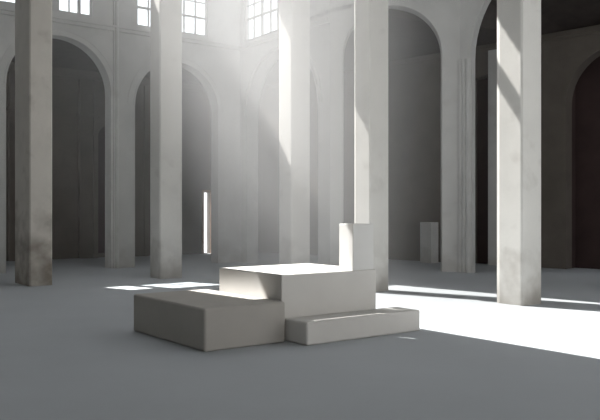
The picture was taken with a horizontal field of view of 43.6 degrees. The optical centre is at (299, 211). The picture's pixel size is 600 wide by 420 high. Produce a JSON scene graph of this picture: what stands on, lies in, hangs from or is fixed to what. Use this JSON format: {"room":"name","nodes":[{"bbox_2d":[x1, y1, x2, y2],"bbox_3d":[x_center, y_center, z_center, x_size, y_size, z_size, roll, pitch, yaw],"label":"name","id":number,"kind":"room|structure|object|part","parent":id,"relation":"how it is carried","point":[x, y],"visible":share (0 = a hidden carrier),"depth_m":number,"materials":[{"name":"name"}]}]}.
{"room":"columned hall","nodes":[
{"label":"columned hall","id":0,"kind":"room"},
{"bbox_2d":[6,62,210,260],"bbox_3d":[-12.338,-1.775,24.407,25.547,6.950,0.660,0,0,-37],"label":"wall","id":1,"kind":"structure","parent":0,"point":[78,96],"depth_m":27.59,"materials":[{"name":"paint"}]},
{"bbox_3d":[-12.287,-4.925,24.339,25.547,0.150,0.110,0,0,-37],"label":"cornice","id":2,"kind":"part","parent":1,"relation":"part of","materials":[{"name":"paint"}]},
{"bbox_2d":[202,190,210,253],"bbox_3d":[-3.612,0.400,30.871,0.971,2.600,0.265,0,0,-21],"label":"door","id":3,"kind":"structure","parent":1,"relation":"in","point":[203,191],"depth_m":30.62,"materials":[{"name":"paint"}]},
{"bbox_2d":[0,0,239,273],"bbox_3d":[-10.337,-10.550,20.116,19.600,24.500,1.844,0,0,-37],"label":"wall","id":4,"kind":"structure","parent":0,"point":[111,36],"depth_m":22.96,"materials":[{"name":"paint"}]},
{"bbox_2d":[0,0,90,15],"bbox_3d":[-7.332,-6.675,21.501,2.770,1.750,0.080,0,0,-37],"label":"window","id":5,"kind":"structure","parent":4,"relation":"in","point":[55,3],"depth_m":21.91,"materials":[{"name":"paint"}]},
{"bbox_2d":[137,0,206,36],"bbox_3d":[-4.080,-6.650,23.940,2.500,1.800,0.080,0,0,-37],"label":"window","id":6,"kind":"structure","parent":4,"relation":"in","point":[147,8],"depth_m":24.31,"materials":[{"name":"paint"}]},
{"bbox_2d":[239,0,329,264],"bbox_3d":[-0.447,-10.550,23.580,0.570,24.500,4.739,0,0,-37],"label":"wall","id":7,"kind":"structure","parent":0,"point":[258,55],"depth_m":24.43,"materials":[{"name":"paint"}]},
{"bbox_2d":[245,0,276,40],"bbox_3d":[-1.224,-6.660,24.486,0.080,1.880,1.896,0,0,-37],"label":"window","id":8,"kind":"structure","parent":7,"relation":"in","point":[254,3],"depth_m":24.84,"materials":[{"name":"paint"}]},
{"bbox_2d":[0,242,599,419],"bbox_3d":[-3.000,1.850,17.000,46.000,0.300,50.000,0,0,0],"label":"floor","id":9,"kind":"structure","parent":0,"point":[71,348],"depth_m":8.76,"materials":[{"name":"concrete"}]},
{"bbox_2d":[15,0,51,285],"bbox_3d":[-6.306,-2.150,17.733,0.530,7.700,1.150,0,0,-37],"label":"pier","id":10,"kind":"object","parent":9,"relation":"on","point":[33,18],"visible":1,"depth_m":17.33,"materials":[{"name":"paint"}]},
{"bbox_2d":[150,0,181,278],"bbox_3d":[-3.494,-2.150,19.486,0.640,7.700,0.660,0,0,-37],"label":"pier","id":11,"kind":"object","parent":9,"relation":"on","point":[165,15],"visible":1,"depth_m":19.21,"materials":[{"name":"paint"}]},
{"bbox_2d":[134,289,284,351],"bbox_3d":[-1.286,1.435,10.254,1.208,0.530,2.050,0,0,-37],"label":"block","id":12,"kind":"object","parent":9,"relation":"on","point":[206,320],"visible":1,"depth_m":9.60,"materials":[{"name":"concrete"}]},
{"bbox_2d":[279,0,309,264],"bbox_3d":[-0.157,-2.150,19.752,0.620,7.700,0.620,0,0,-37],"label":"pier","id":13,"kind":"object","parent":9,"relation":"on","point":[294,15],"visible":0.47,"depth_m":19.53,"materials":[{"name":"paint"}]},
{"bbox_2d":[219,263,375,318],"bbox_3d":[-0.049,1.265,11.026,1.688,0.870,1.600,0,0,-37],"label":"block","id":14,"kind":"object","parent":9,"relation":"on","point":[306,289],"visible":0.51,"depth_m":10.46,"materials":[{"name":"concrete"}]},
{"bbox_2d":[339,223,372,269],"bbox_3d":[0.818,0.500,10.873,0.395,0.660,0.305,0,0,-37],"label":"upright block","id":15,"kind":"object","parent":14,"relation":"on","point":[355,240],"visible":1,"depth_m":10.74,"materials":[{"name":"white concrete"}]},
{"bbox_2d":[285,307,419,345],"bbox_3d":[0.757,1.550,10.315,2.050,0.300,0.495,0,0,-37],"label":"step","id":16,"kind":"structure","parent":9,"relation":"on","point":[334,327],"depth_m":10.01,"materials":[{"name":"concrete"}]},
{"bbox_2d":[354,0,387,291],"bbox_3d":[1.534,-2.150,16.230,0.560,7.700,0.560,0,0,-37],"label":"pier","id":17,"kind":"object","parent":9,"relation":"on","point":[370,16],"visible":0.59,"depth_m":16.02,"materials":[{"name":"paint"}]},
{"bbox_2d":[420,222,437,262],"bbox_3d":[4.318,1.020,25.065,0.360,1.360,0.500,0,0,-37],"label":"plinth","id":18,"kind":"object","parent":9,"relation":"on","point":[428,230],"visible":1,"depth_m":24.90,"materials":[{"name":"paint"}]},
{"bbox_2d":[497,0,540,305],"bbox_3d":[4.075,-2.150,13.984,0.600,7.700,0.600,0,0,-37],"label":"pier","id":19,"kind":"object","parent":9,"relation":"on","point":[518,21],"visible":1,"depth_m":13.75,"materials":[{"name":"paint"}]},
{"bbox_2d":[11,0,599,86],"bbox_3d":[-5.312,-6.810,17.266,24.631,3.220,26.468,0,0,44],"label":"ceiling","id":20,"kind":"structure","parent":0,"point":[409,36],"depth_m":23.45,"materials":[{"name":"grey paint"}]},
{"bbox_2d":[330,0,470,272],"bbox_3d":[2.862,-10.550,21.615,3.995,24.500,0.684,0,0,9],"label":"wall","id":21,"kind":"structure","parent":0,"point":[442,16],"depth_m":21.27,"materials":[{"name":"paint"}]},
{"bbox_2d":[258,25,599,268],"bbox_3d":[5.407,-1.850,25.195,20.319,7.100,0.896,0,0,44],"label":"wall","id":22,"kind":"structure","parent":0,"point":[570,59],"depth_m":24.69,"materials":[{"name":"paint"}]},
{"bbox_3d":[5.147,-5.230,24.927,20.318,0.140,0.100,0,0,44],"label":"cornice","id":23,"kind":"part","parent":22,"relation":"part of","materials":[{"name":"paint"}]},
{"bbox_2d":[460,0,490,272],"bbox_3d":[7.235,-10.550,18.704,7.400,24.500,0.250,0,0,44],"label":"wall","id":24,"kind":"structure","parent":0,"point":[472,12],"depth_m":21.01,"materials":[{"name":"paint"}]}
]}

